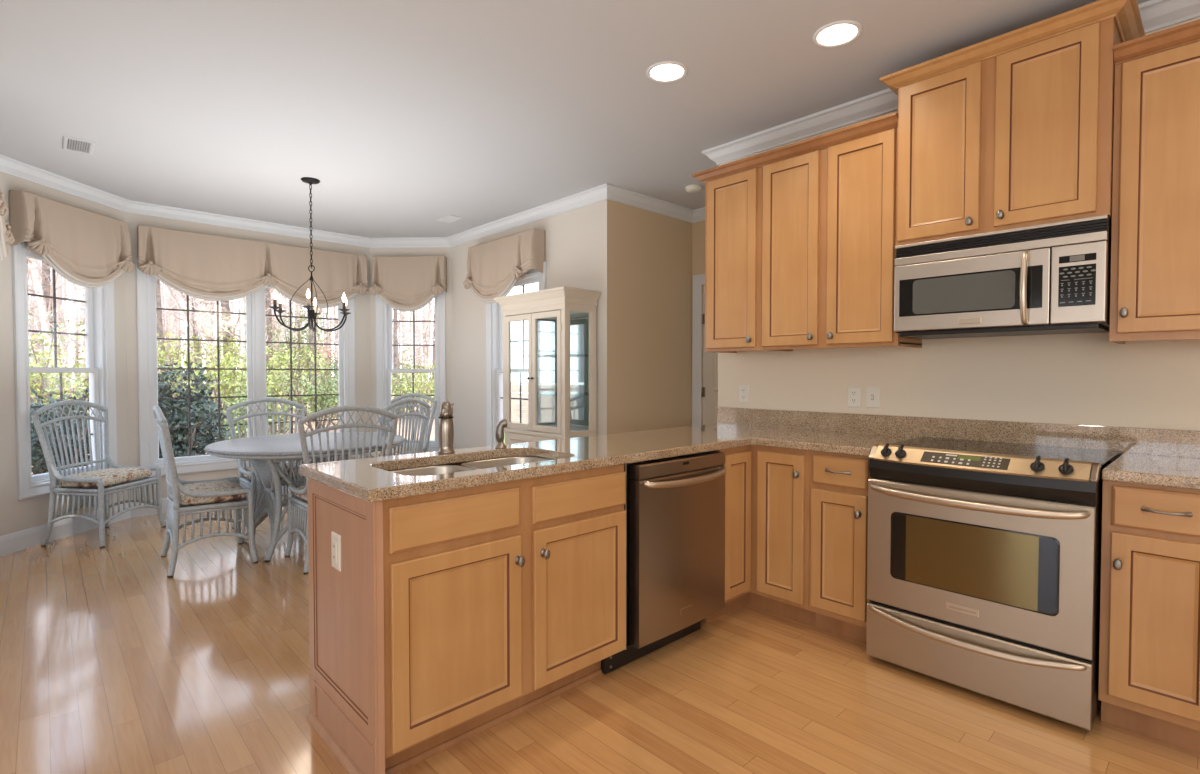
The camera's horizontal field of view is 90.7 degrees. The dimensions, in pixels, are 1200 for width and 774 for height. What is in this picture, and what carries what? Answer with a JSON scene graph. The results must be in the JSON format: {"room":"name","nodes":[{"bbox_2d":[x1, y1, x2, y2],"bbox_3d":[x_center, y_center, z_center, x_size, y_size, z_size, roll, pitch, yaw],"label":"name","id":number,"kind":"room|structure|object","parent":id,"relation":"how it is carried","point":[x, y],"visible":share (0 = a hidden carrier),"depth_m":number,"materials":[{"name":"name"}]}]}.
{"room":"kitchen","nodes":[
{"label":"kitchen","id":0,"kind":"room"},
{"bbox_2d":[0,172,128,535],"bbox_3d":[-4.121,-0.213,4.494,0.120,2.700,1.180,0,1,2],"label":"wall","id":1,"kind":"structure","parent":0,"point":[16,515],"depth_m":4.13,"materials":[{"name":"beige paint"}]},
{"bbox_2d":[12,241,116,499],"bbox_3d":[-4.108,-0.154,4.525,0.140,1.870,0.810,0,1,2],"label":"window","id":2,"kind":"structure","parent":1,"relation":"in","point":[99,334],"depth_m":4.52,"materials":[{"name":"white wood"}]},
{"bbox_2d":[9,190,134,287],"bbox_3d":[-3.970,-1.064,4.523,0.174,0.600,0.907,0,1,2],"label":"valance","id":3,"kind":"object","parent":1,"relation":"attached to","point":[87,248],"visible":1,"depth_m":4.42,"materials":[{"name":"beige fabric"}]},
{"bbox_2d":[0,483,303,555],"bbox_3d":[-2.293,1.067,4.626,3.550,0.135,3.080,-1,2,-43],"label":"baseboard","id":4,"kind":"structure","parent":1,"relation":"attached to","point":[10,543],"depth_m":4.46,"materials":[{"name":"white"}]},
{"bbox_2d":[124,212,370,499],"bbox_3d":[-3.321,-0.244,5.825,2.140,2.700,0.120,-1,2,-43],"label":"wall","id":5,"kind":"structure","parent":0,"point":[362,302],"depth_m":5.46,"materials":[{"name":"beige paint"}]},
{"bbox_2d":[136,259,355,476],"bbox_3d":[-3.349,-0.173,5.784,1.850,1.890,0.140,-1,2,-43],"label":"window","id":6,"kind":"structure","parent":5,"relation":"in","point":[255,314],"depth_m":5.59,"materials":[{"name":"white wood"}]},
{"bbox_2d":[137,225,367,307],"bbox_3d":[-3.217,-1.092,5.697,1.958,0.600,0.174,-1,2,-43],"label":"valance","id":7,"kind":"object","parent":5,"relation":"attached to","point":[197,265],"visible":0.96,"depth_m":5.52,"materials":[{"name":"beige fabric"}]},
{"bbox_2d":[370,247,451,431],"bbox_3d":[-2.075,-0.262,6.545,0.918,2.700,0.120,0,1,2],"label":"wall","id":8,"kind":"structure","parent":0,"point":[418,251],"depth_m":6.47,"materials":[{"name":"beige paint"}]},
{"bbox_2d":[368,256,446,311],"bbox_3d":[-2.066,-1.108,6.374,0.845,0.600,0.174,0,1,2],"label":"valance","id":9,"kind":"object","parent":8,"relation":"attached to","point":[404,283],"visible":1,"depth_m":6.34,"materials":[{"name":"beige fabric"}]},
{"bbox_2d":[375,291,445,451],"bbox_3d":[-2.066,-0.201,6.534,0.770,1.870,0.140,0,1,2],"label":"window","id":10,"kind":"structure","parent":8,"relation":"in","point":[384,321],"depth_m":6.48,"materials":[{"name":"white wood"}]},
{"bbox_2d":[0,0,1149,237],"bbox_3d":[-1.088,-1.557,1.673,8.160,0.120,9.180,-1,2,-43],"label":"ceiling","id":11,"kind":"structure","parent":0,"point":[407,115],"depth_m":3.07,"materials":[{"name":"grey paint"}]},
{"bbox_2d":[62,136,95,154],"bbox_3d":[-3.335,-1.543,3.789,0.150,0.009,0.280,-1,2,-43],"label":"ceiling vent","id":12,"kind":"object","parent":11,"relation":"in","point":[69,143],"visible":1,"depth_m":3.78,"materials":[{"name":"grey metal"}]},
{"bbox_2d":[269,177,350,331],"bbox_3d":[-2.186,-0.995,4.486,0.608,1.137,0.574,-1,2,-43],"label":"chandelier","id":13,"kind":"object","parent":11,"relation":"hanging from","point":[312,313],"visible":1,"depth_m":4.47,"materials":[{"name":"black metal"}]},
{"bbox_2d":[646,61,687,82],"bbox_3d":[0.324,-1.522,2.866,0.200,0.007,0.200,-1,2,-43],"label":"recessed light","id":14,"kind":"object","parent":11,"relation":"in","point":[665,71],"visible":1,"depth_m":2.86,"materials":[{"name":"white"}]},
{"bbox_2d":[812,20,861,47],"bbox_3d":[1.019,-1.514,2.546,0.200,0.007,0.200,-1,2,-43],"label":"recessed light","id":15,"kind":"object","parent":11,"relation":"in","point":[838,33],"visible":1,"depth_m":2.54,"materials":[{"name":"white"}]},
{"bbox_2d":[0,497,1199,773],"bbox_3d":[-1.088,1.262,1.739,8.160,0.120,9.180,-1,2,-43],"label":"floor","id":16,"kind":"structure","parent":0,"point":[110,663],"depth_m":2.25,"materials":[{"name":"brown wood"}]},
{"bbox_2d":[31,400,165,547],"bbox_3d":[-3.784,0.618,4.500,0.527,1.038,0.618,0,1,2],"label":"wicker chair","id":17,"kind":"object","parent":16,"relation":"on","point":[97,484],"visible":1,"depth_m":4.40,"materials":[{"name":"grey wicker"}]},
{"bbox_2d":[59,468,151,487],"bbox_3d":[-3.756,0.684,4.501,0.376,0.102,0.508,0,1,2],"label":"seat cushion","id":18,"kind":"object","parent":17,"relation":"on","point":[108,477],"depth_m":4.40,"materials":[{"name":"beige fabric"}]},
{"bbox_2d":[152,405,258,577],"bbox_3d":[-2.628,0.631,3.930,0.527,1.038,0.619,-1,2,-40],"label":"wicker chair","id":19,"kind":"object","parent":16,"relation":"on","point":[184,497],"visible":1,"depth_m":3.77,"materials":[{"name":"grey wicker"}]},
{"bbox_2d":[180,480,245,504],"bbox_3d":[-2.607,0.697,3.949,0.376,0.102,0.508,-1,2,-40],"label":"seat cushion","id":20,"kind":"object","parent":19,"relation":"on","point":[204,492],"depth_m":3.81,"materials":[{"name":"beige fabric"}]},
{"bbox_2d":[225,398,305,534],"bbox_3d":[-2.604,0.611,4.801,0.527,1.038,0.618,1,2,41],"label":"wicker chair","id":21,"kind":"object","parent":16,"relation":"on","point":[249,479],"visible":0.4,"depth_m":4.80,"materials":[{"name":"grey wicker"}]},
{"bbox_2d":[243,462,303,480],"bbox_3d":[-2.584,0.677,4.785,0.376,0.102,0.508,1,2,41],"label":"seat cushion","id":22,"kind":"object","parent":21,"relation":"on","point":[249,470],"depth_m":4.67,"materials":[{"name":"beige fabric"}]},
{"bbox_2d":[205,432,404,561],"bbox_3d":[-2.147,0.769,4.413,1.318,0.745,1.318,-1,2,-35],"label":"dining table","id":23,"kind":"object","parent":16,"relation":"on","point":[273,449],"visible":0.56,"depth_m":4.09,"materials":[{"name":"grey wicker"}]},
{"bbox_2d":[285,405,397,573],"bbox_3d":[-1.740,0.630,3.983,0.618,1.038,0.527,-1,2,-38],"label":"wicker chair","id":24,"kind":"object","parent":16,"relation":"on","point":[298,504],"visible":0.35,"depth_m":3.80,"materials":[{"name":"grey wicker"}]},
{"bbox_2d":[295,485,307,500],"bbox_3d":[-1.757,0.696,4.006,0.508,0.102,0.376,-1,2,-38],"label":"seat cushion","id":25,"kind":"object","parent":24,"relation":"on","point":[301,493],"depth_m":3.82,"materials":[{"name":"beige fabric"}]},
{"bbox_2d":[358,393,436,458],"bbox_3d":[-2.017,0.585,5.901,0.618,1.038,0.527,1,1,26],"label":"wicker chair","id":26,"kind":"object","parent":16,"relation":"on","point":[429,428],"visible":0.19,"depth_m":5.98,"materials":[{"name":"grey wicker"}]},
{"bbox_2d":[365,447,423,457],"bbox_3d":[-2.029,0.651,5.878,0.508,0.102,0.376,1,1,26],"label":"seat cushion","id":27,"kind":"object","parent":26,"relation":"on","point":[379,452],"depth_m":5.75,"materials":[{"name":"beige fabric"}]},
{"bbox_2d":[307,457,625,773],"bbox_3d":[-0.460,0.752,2.254,1.050,0.875,0.614,-1,2,-43],"label":"base cabinet","id":28,"kind":"object","parent":16,"relation":"on","point":[448,617],"visible":0.96,"depth_m":1.95,"materials":[{"name":"brown wood"}]},
{"bbox_2d":[331,531,340,571],"bbox_3d":[-0.862,0.535,1.929,0.009,0.116,0.072,-1,2,-43],"label":"wall outlet","id":29,"kind":"object","parent":28,"relation":"attached to","point":[335,538],"visible":1,"depth_m":1.92,"materials":[{"name":"beige plastic"}]},
{"bbox_2d":[494,286,600,443],"bbox_3d":[-0.456,0.180,4.942,0.384,1.893,0.947,-1,2,-43],"label":"china cabinet","id":30,"kind":"object","parent":16,"relation":"on","point":[561,355],"visible":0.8,"depth_m":4.85,"materials":[{"name":"beige paint"}]},
{"bbox_2d":[511,392,583,395],"bbox_3d":[-0.433,0.057,4.961,0.280,0.007,0.779,-1,2,-43],"label":"glass shelf","id":31,"kind":"object","parent":30,"relation":"attached to","point":[537,393],"depth_m":4.94,"materials":[{"name":"clear glass"}]},
{"bbox_2d":[512,354,588,356],"bbox_3d":[-0.433,-0.263,4.953,0.280,0.007,0.779,-1,2,-43],"label":"glass shelf","id":32,"kind":"object","parent":30,"relation":"attached to","point":[537,355],"depth_m":4.82,"materials":[{"name":"clear glass"}]},
{"bbox_2d":[537,313,588,430],"bbox_3d":[-0.322,-0.127,5.061,0.012,0.970,0.749,-1,2,-43],"label":"mirror","id":33,"kind":"object","parent":30,"relation":"on","point":[579,322],"depth_m":4.97,"materials":[{"name":"glass"}]},
{"bbox_2d":[601,451,725,673],"bbox_3d":[0.160,0.738,2.792,0.716,0.866,0.654,-1,2,-43],"label":"dishwasher","id":34,"kind":"object","parent":16,"relation":"on","point":[674,507],"visible":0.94,"depth_m":2.57,"materials":[{"name":"silver metal"}]},
{"bbox_2d":[704,445,815,626],"bbox_3d":[0.818,0.729,3.262,0.870,0.875,0.871,-1,2,-43],"label":"base cabinet","id":35,"kind":"object","parent":16,"relation":"on","point":[767,488],"visible":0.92,"depth_m":2.95,"materials":[{"name":"brown wood"}]},
{"bbox_2d":[299,423,913,501],"bbox_3d":[0.272,0.287,2.566,2.572,0.038,1.218,-1,2,-43],"label":"countertop","id":36,"kind":"structure","parent":35,"relation":"on","point":[367,479],"depth_m":2.48,"materials":[{"name":"stone"}]},
{"bbox_2d":[438,402,454,453],"bbox_3d":[-0.634,0.167,2.414,0.067,0.210,0.113,0,1,1],"label":"faucet","id":37,"kind":"object","parent":36,"relation":"on","point":[446,427],"visible":1,"depth_m":2.41,"materials":[{"name":"silver metal"}]},
{"bbox_2d":[390,456,551,475],"bbox_3d":[-0.463,0.411,2.259,0.738,0.192,0.407,-1,2,-43],"label":"sink","id":38,"kind":"object","parent":36,"relation":"in","point":[489,463],"visible":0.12,"depth_m":2.37,"materials":[{"name":"silver metal"}]},
{"bbox_2d":[495,419,506,448],"bbox_3d":[-0.436,0.204,2.603,0.052,0.127,0.052,-1,1,-22],"label":"faucet","id":39,"kind":"object","parent":36,"relation":"on","point":[499,432],"visible":1,"depth_m":2.59,"materials":[{"name":"silver metal"}]},
{"bbox_2d":[808,451,870,643],"bbox_3d":[1.300,0.737,2.914,0.646,0.875,0.296,-1,2,-43],"label":"base cabinet","id":40,"kind":"object","parent":16,"relation":"on","point":[838,483],"visible":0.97,"depth_m":2.72,"materials":[{"name":"brown wood"}]},
{"bbox_2d":[866,437,1120,730],"bbox_3d":[1.623,0.711,2.477,0.736,0.948,0.760,-1,2,-43],"label":"range","id":41,"kind":"object","parent":16,"relation":"on","point":[984,557],"visible":0.96,"depth_m":2.22,"materials":[{"name":"silver metal"}]},
{"bbox_2d":[931,454,1001,466],"bbox_3d":[1.403,0.279,2.275,0.046,0.032,0.230,-1,2,-43],"label":"control panel","id":42,"kind":"object","parent":41,"relation":"on","point":[937,460],"depth_m":2.27,"materials":[{"name":"grey"}]},
{"bbox_2d":[889,437,1120,466],"bbox_3d":[1.680,0.266,2.519,0.581,0.010,0.753,-1,2,-43],"label":"cooktop","id":43,"kind":"object","parent":41,"relation":"in","point":[1101,456],"depth_m":2.48,"materials":[{"name":"grey"}]},
{"bbox_2d":[1098,480,1199,752],"bbox_3d":[2.041,0.755,2.127,0.646,0.875,0.314,-1,2,-43],"label":"base cabinet","id":44,"kind":"object","parent":16,"relation":"on","point":[1149,647],"visible":1,"depth_m":1.96,"materials":[{"name":"brown wood"}]},
{"bbox_2d":[1102,453,1199,489],"bbox_3d":[2.045,0.298,2.115,0.609,0.038,0.322,-1,2,-43],"label":"countertop","id":45,"kind":"structure","parent":44,"relation":"on","point":[1167,471],"depth_m":2.00,"materials":[{"name":"stone"}]},
{"bbox_2d":[607,199,691,433],"bbox_3d":[0.429,-0.228,5.126,1.140,2.700,0.120,-1,2,-43],"label":"wall","id":46,"kind":"structure","parent":0,"point":[649,254],"depth_m":5.01,"materials":[{"name":"beige paint"}]},
{"bbox_2d":[692,220,704,424],"bbox_3d":[1.289,-0.226,5.044,0.120,2.700,1.180,-1,2,-43],"label":"wall","id":47,"kind":"structure","parent":0,"point":[698,228],"depth_m":5.36,"materials":[{"name":"beige paint"}]},
{"bbox_2d":[692,274,717,425],"bbox_3d":[1.165,0.057,5.119,0.068,2.130,0.870,-1,2,-43],"label":"door","id":48,"kind":"structure","parent":47,"relation":"in","point":[709,391],"depth_m":5.34,"materials":[{"name":"white wood"}]},
{"bbox_2d":[451,17,1199,462],"bbox_3d":[1.655,-0.196,3.781,1.080,2.700,8.440,-1,2,-43],"label":"wall","id":49,"kind":"structure","parent":0,"point":[1078,378],"depth_m":3.04,"materials":[{"name":"beige paint"}]},
{"bbox_2d":[0,154,704,247],"bbox_3d":[-1.564,-1.520,4.579,4.630,0.090,4.060,-1,2,-43],"label":"trim","id":50,"kind":"structure","parent":49,"relation":"attached to","point":[10,166],"depth_m":5.20,"materials":[{"name":"white wood"}]},
{"bbox_2d":[463,228,544,303],"bbox_3d":[-0.936,-1.089,5.570,0.204,0.600,1.128,-1,2,-43],"label":"valance","id":51,"kind":"object","parent":49,"relation":"attached to","point":[494,267],"visible":0.99,"depth_m":5.44,"materials":[{"name":"beige fabric"}]},
{"bbox_2d":[486,262,545,445],"bbox_3d":[-0.767,-0.180,5.636,0.140,1.870,0.950,-1,2,-43],"label":"window","id":52,"kind":"structure","parent":49,"relation":"in","point":[494,315],"depth_m":5.89,"materials":[{"name":"white wood"}]},
{"bbox_2d":[705,167,788,352],"bbox_3d":[0.869,-0.737,3.545,0.370,1.049,0.388,-1,2,-43],"label":"upper cabinet","id":53,"kind":"object","parent":49,"relation":"attached to","point":[733,203],"visible":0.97,"depth_m":3.43,"materials":[{"name":"brown wood"}]},
{"bbox_2d":[761,128,921,351],"bbox_3d":[1.253,-0.727,3.137,0.370,1.049,0.728,-1,2,-43],"label":"upper cabinet","id":54,"kind":"object","parent":49,"relation":"attached to","point":[829,215],"visible":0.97,"depth_m":3.00,"materials":[{"name":"brown wood"}]},
{"bbox_2d":[691,112,897,182],"bbox_3d":[1.095,-1.253,3.285,0.378,0.052,1.178,-1,2,-43],"label":"crown molding","id":55,"kind":"structure","parent":54,"relation":"attached to","point":[889,121],"depth_m":3.08,"materials":[{"name":"brown wood"}]},
{"bbox_2d":[848,386,860,407],"bbox_3d":[1.400,0.055,3.264,0.008,0.116,0.072,-1,2,-43],"label":"wall outlet","id":56,"kind":"object","parent":49,"relation":"attached to","point":[854,392],"visible":1,"depth_m":3.26,"materials":[{"name":"beige plastic"}]},
{"bbox_2d":[866,386,879,407],"bbox_3d":[1.465,0.056,3.188,0.018,0.116,0.072,-1,2,-43],"label":"light switch","id":57,"kind":"object","parent":49,"relation":"attached to","point":[872,393],"visible":1,"depth_m":3.19,"materials":[{"name":"beige plastic"}]},
{"bbox_2d":[702,0,1199,165],"bbox_3d":[2.771,-1.472,2.508,1.160,0.090,4.900,-1,2,-43],"label":"trim","id":58,"kind":"structure","parent":49,"relation":"attached to","point":[1155,14],"depth_m":3.25,"materials":[{"name":"white wood"}]},
{"bbox_2d":[717,407,1199,458],"bbox_3d":[1.583,0.208,3.063,0.021,0.115,2.340,-1,2,-43],"label":"backsplash","id":59,"kind":"structure","parent":49,"relation":"attached to","point":[1132,440],"depth_m":2.79,"materials":[{"name":"stone"}]},
{"bbox_2d":[880,0,1144,245],"bbox_3d":[1.745,-1.038,2.571,0.419,0.775,0.876,-1,2,-43],"label":"upper cabinet","id":60,"kind":"object","parent":49,"relation":"attached to","point":[1023,136],"depth_m":2.40,"materials":[{"name":"brown wood"}]},
{"bbox_2d":[894,215,1111,338],"bbox_3d":[1.735,-0.438,2.576,0.446,0.416,0.748,-1,2,-43],"label":"microwave","id":61,"kind":"object","parent":60,"relation":"attached to","point":[1049,278],"visible":0.99,"depth_m":2.42,"materials":[{"name":"silver metal"}]},
{"bbox_2d":[1059,266,1095,302],"bbox_3d":[1.812,-0.388,2.249,0.001,0.132,0.110,-1,2,-43],"label":"keypad","id":62,"kind":"object","parent":61,"relation":"attached to","point":[1077,284],"depth_m":2.25,"materials":[{"name":"black plastic"}]},
{"bbox_2d":[1109,19,1199,343],"bbox_3d":[2.137,-0.712,2.191,0.379,1.082,0.342,-1,2,-43],"label":"upper cabinet","id":63,"kind":"object","parent":49,"relation":"attached to","point":[1155,284],"depth_m":2.13,"materials":[{"name":"brown wood"}]},
{"bbox_3d":[-3.574,-0.185,3.279,0.120,2.700,1.640,-1,2,-43],"label":"wall","id":64,"kind":"structure","parent":0,"visible":0},
{"bbox_2d":[0,189,14,260],"bbox_3d":[-3.526,-1.038,3.428,0.174,0.600,1.121,-1,2,-43],"label":"valance","id":65,"kind":"object","parent":64,"relation":"attached to","point":[6,236],"visible":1,"depth_m":3.33,"materials":[{"name":"beige fabric"}]},
{"bbox_2d":[0,189,8,247],"bbox_3d":[-3.533,-1.051,3.421,0.157,0.575,1.121,-1,2,-43],"label":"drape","id":66,"kind":"object","parent":65,"relation":"hanging from","point":[4,229],"depth_m":3.26,"materials":[{"name":"beige fabric"}]},
{"label":"outside","id":67,"kind":"structure","parent":0,"visible":0},
{"bbox_2d":[31,382,527,473],"bbox_3d":[-20.361,1.122,28.938,130.000,0.120,150.000,-1,2,-43],"label":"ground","id":68,"kind":"structure","parent":67,"point":[515,386],"depth_m":25.53,"materials":[{"name":"green plant"}]},
{"bbox_2d":[27,258,76,397],"bbox_3d":[-17.641,-6.128,18.332,6.447,15.291,6.239,-1,2,-39],"label":"bare tree","id":69,"kind":"object","parent":68,"relation":"on","point":[41,301],"visible":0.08,"depth_m":18.85,"materials":[{"name":"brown plant"}]},
{"bbox_2d":[27,261,77,404],"bbox_3d":[-20.383,-6.716,21.738,6.664,16.311,7.190,-1,1,-25],"label":"bare tree","id":70,"kind":"object","parent":68,"relation":"on","point":[46,270],"visible":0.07,"depth_m":22.04,"materials":[{"name":"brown plant"}]},
{"bbox_2d":[28,260,78,398],"bbox_3d":[-23.520,-7.231,24.175,7.215,17.246,6.342,0,1,-4],"label":"bare tree","id":71,"kind":"object","parent":68,"relation":"on","point":[39,266],"visible":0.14,"depth_m":25.10,"materials":[{"name":"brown plant"}]},
{"bbox_2d":[28,307,87,411],"bbox_3d":[-14.032,-0.253,14.283,2.832,3.447,2.227,-1,2,-43],"label":"shrub","id":72,"kind":"object","parent":68,"relation":"on","point":[59,309],"visible":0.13,"depth_m":14.63,"materials":[{"name":"green plant"}]},
{"bbox_2d":[29,326,89,415],"bbox_3d":[-12.016,0.048,13.333,1.795,2.894,2.823,0,1,19],"label":"shrub","id":73,"kind":"object","parent":68,"relation":"on","point":[46,375],"visible":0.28,"depth_m":13.08,"materials":[{"name":"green plant"}]},
{"bbox_2d":[30,388,90,474],"bbox_3d":[-6.750,0.819,7.277,1.755,1.637,1.312,-1,2,-43],"label":"evergreen shrub","id":74,"kind":"object","parent":68,"relation":"on","point":[38,462],"visible":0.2,"depth_m":7.17,"materials":[{"name":"green plant"}]},
{"bbox_2d":[29,274,197,411],"bbox_3d":[-15.725,-5.939,17.416,7.534,14.958,4.430,1,1,23],"label":"bare tree","id":75,"kind":"object","parent":68,"relation":"on","point":[80,307],"visible":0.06,"depth_m":18.23,"materials":[{"name":"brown plant"}]},
{"bbox_2d":[83,361,231,458],"bbox_3d":[-5.354,0.638,7.291,1.508,1.994,1.551,-1,2,-36],"label":"evergreen shrub","id":76,"kind":"object","parent":68,"relation":"on","point":[177,415],"visible":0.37,"depth_m":7.35,"materials":[{"name":"green plant"}]},
{"bbox_2d":[156,279,185,403],"bbox_3d":[-12.570,-5.529,18.405,4.683,14.088,7.109,0,1,-3],"label":"bare tree","id":77,"kind":"object","parent":68,"relation":"on","point":[158,284],"visible":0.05,"depth_m":17.86,"materials":[{"name":"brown plant"}]},
{"bbox_2d":[161,286,182,393],"bbox_3d":[-21.140,-7.965,28.635,7.414,18.498,7.240,-1,2,-36],"label":"bare tree","id":78,"kind":"object","parent":68,"relation":"on","point":[170,323],"visible":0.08,"depth_m":28.93,"materials":[{"name":"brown plant"}]},
{"bbox_2d":[157,331,205,395],"bbox_3d":[-11.853,-0.147,16.124,2.789,3.146,2.324,-1,2,-43],"label":"shrub","id":79,"kind":"object","parent":68,"relation":"on","point":[164,344],"visible":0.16,"depth_m":16.29,"materials":[{"name":"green plant"}]},
{"bbox_2d":[161,284,204,390],"bbox_3d":[-16.322,-6.888,23.037,4.774,16.591,6.920,1,2,39],"label":"bare tree","id":80,"kind":"object","parent":68,"relation":"on","point":[176,292],"visible":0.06,"depth_m":23.02,"materials":[{"name":"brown plant"}]},
{"bbox_2d":[167,295,245,393],"bbox_3d":[-25.019,-8.934,36.345,7.609,20.091,7.487,1,2,29],"label":"bare tree","id":81,"kind":"object","parent":68,"relation":"on","point":[204,306],"visible":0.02,"depth_m":37.07,"materials":[{"name":"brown plant"}]},
{"bbox_2d":[157,334,273,423],"bbox_3d":[-13.545,-0.246,20.191,3.847,3.152,2.594,0,1,-9],"label":"shrub","id":82,"kind":"object","parent":68,"relation":"on","point":[225,348],"visible":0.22,"depth_m":20.24,"materials":[{"name":"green plant"}]},
{"bbox_2d":[161,289,272,376],"bbox_3d":[-19.781,-8.550,31.510,6.900,19.536,9.012,1,2,39],"label":"bare tree","id":83,"kind":"object","parent":68,"relation":"on","point":[199,302],"visible":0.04,"depth_m":31.53,"materials":[{"name":"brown plant"}]},
{"bbox_2d":[158,287,287,426],"bbox_3d":[-10.447,-4.466,17.712,5.790,11.983,4.258,0,1,-13],"label":"bare tree","id":84,"kind":"object","parent":68,"relation":"on","point":[242,326],"visible":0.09,"depth_m":17.47,"materials":[{"name":"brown plant"}]},
{"bbox_2d":[161,294,294,410],"bbox_3d":[-16.914,-7.995,25.317,8.236,18.691,8.352,0,1,-20],"label":"bare tree","id":85,"kind":"object","parent":68,"relation":"on","point":[225,309],"visible":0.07,"depth_m":26.53,"materials":[{"name":"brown plant"}]},
{"bbox_2d":[169,288,288,411],"bbox_3d":[-12.475,-6.264,22.990,7.324,15.354,6.355,0,1,-18],"label":"bare tree","id":86,"kind":"object","parent":68,"relation":"on","point":[267,301],"visible":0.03,"depth_m":23.07,"materials":[{"name":"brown plant"}]},
{"bbox_2d":[160,282,298,401],"bbox_3d":[-13.405,-5.983,19.267,5.779,14.949,8.371,0,1,-4],"label":"bare tree","id":87,"kind":"object","parent":68,"relation":"on","point":[214,332],"visible":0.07,"depth_m":20.39,"materials":[{"name":"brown plant"}]},
{"bbox_2d":[28,260,433,395],"bbox_3d":[-28.601,-9.912,61.285,51.727,20.444,35.695,-1,2,-43],"label":"woodland","id":88,"kind":"object","parent":68,"relation":"on","point":[62,314],"visible":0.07,"depth_m":46.70,"materials":[{"name":"beige plant"}]},
{"bbox_2d":[169,345,293,439],"bbox_3d":[-9.178,0.226,14.618,2.893,2.478,2.397,-1,2,-43],"label":"shrub","id":89,"kind":"object","parent":68,"relation":"on","point":[214,374],"visible":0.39,"depth_m":14.30,"materials":[{"name":"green plant"}]},
{"bbox_2d":[192,311,282,405],"bbox_3d":[-16.067,-1.178,26.278,3.670,4.730,2.760,-1,2,-28],"label":"shrub","id":90,"kind":"object","parent":68,"relation":"on","point":[244,311],"visible":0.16,"depth_m":25.96,"materials":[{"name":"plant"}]},
{"bbox_2d":[198,385,294,439],"bbox_3d":[-8.181,0.713,13.685,2.106,1.550,1.637,-1,2,-43],"label":"shrub","id":91,"kind":"object","parent":68,"relation":"on","point":[238,411],"visible":0.29,"depth_m":13.61,"materials":[{"name":"green plant"}]},
{"bbox_2d":[220,341,338,432],"bbox_3d":[-9.407,0.028,17.249,3.714,2.757,2.778,-1,2,-43],"label":"shrub","id":92,"kind":"object","parent":68,"relation":"on","point":[273,362],"visible":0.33,"depth_m":17.23,"materials":[{"name":"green plant"}]},
{"bbox_2d":[221,291,337,408],"bbox_3d":[-14.105,-6.713,27.462,6.146,16.038,5.721,0,1,-12],"label":"bare tree","id":93,"kind":"object","parent":68,"relation":"on","point":[280,327],"visible":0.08,"depth_m":27.30,"materials":[{"name":"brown plant"}]},
{"bbox_2d":[266,304,335,418],"bbox_3d":[-11.411,-0.979,22.262,2.020,4.515,2.705,1,2,33],"label":"shrub","id":94,"kind":"object","parent":68,"relation":"on","point":[307,336],"visible":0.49,"depth_m":22.20,"materials":[{"name":"green plant"}]},
{"bbox_2d":[267,370,338,431],"bbox_3d":[-8.127,0.434,16.954,1.826,1.949,2.812,1,2,30],"label":"shrub","id":95,"kind":"object","parent":68,"relation":"on","point":[325,400],"visible":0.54,"depth_m":16.92,"materials":[{"name":"green plant"}]},
{"bbox_2d":[273,302,333,403],"bbox_3d":[-16.110,-8.638,33.258,6.278,19.608,6.248,0,1,2],"label":"bare tree","id":96,"kind":"object","parent":68,"relation":"on","point":[296,305],"visible":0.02,"depth_m":33.20,"materials":[{"name":"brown plant"}]},
{"bbox_2d":[296,340,337,392],"bbox_3d":[-12.480,-0.483,27.081,3.267,3.307,2.362,-1,2,-43],"label":"shrub","id":97,"kind":"object","parent":68,"relation":"on","point":[329,353],"visible":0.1,"depth_m":26.69,"materials":[{"name":"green plant"}]},
{"bbox_2d":[294,355,394,420],"bbox_3d":[-8.872,0.057,20.762,3.227,2.527,2.273,0,1,-17],"label":"shrub","id":98,"kind":"object","parent":68,"relation":"on","point":[334,364],"visible":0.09,"depth_m":20.43,"materials":[{"name":"green plant"}]},
{"bbox_2d":[334,307,434,413],"bbox_3d":[-7.856,-5.826,25.242,5.953,14.365,5.172,0,1,9],"label":"bare tree","id":99,"kind":"object","parent":68,"relation":"on","point":[395,324],"visible":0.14,"depth_m":24.98,"materials":[{"name":"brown plant"}]},
{"bbox_2d":[392,347,426,412],"bbox_3d":[-8.913,-0.341,25.947,2.958,3.066,2.112,-1,2,-43],"label":"shrub","id":100,"kind":"object","parent":68,"relation":"on","point":[399,362],"visible":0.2,"depth_m":26.08,"materials":[{"name":"green plant"}]},
{"bbox_2d":[392,366,433,413],"bbox_3d":[-6.896,0.241,22.270,3.067,2.091,2.610,-1,2,-31],"label":"shrub","id":101,"kind":"object","parent":68,"relation":"on","point":[400,389],"visible":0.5,"depth_m":22.17,"materials":[{"name":"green plant"}]},
{"bbox_2d":[393,309,432,397],"bbox_3d":[-14.116,-8.105,42.424,8.298,18.142,9.894,0,1,-2],"label":"bare tree","id":102,"kind":"object","parent":68,"relation":"on","point":[404,325],"visible":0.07,"depth_m":42.17,"materials":[{"name":"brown plant"}]},
{"bbox_2d":[393,312,434,403],"bbox_3d":[-11.263,-8.098,34.065,7.826,18.502,4.168,-1,2,-37],"label":"bare tree","id":103,"kind":"object","parent":68,"relation":"on","point":[411,313],"visible":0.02,"depth_m":33.86,"materials":[{"name":"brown plant"}]},
{"bbox_2d":[400,300,434,405],"bbox_3d":[-7.365,-6.204,28.297,4.442,14.981,7.019,-1,2,-41],"label":"bare tree","id":104,"kind":"object","parent":68,"relation":"on","point":[428,333],"visible":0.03,"depth_m":28.58,"materials":[{"name":"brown plant"}]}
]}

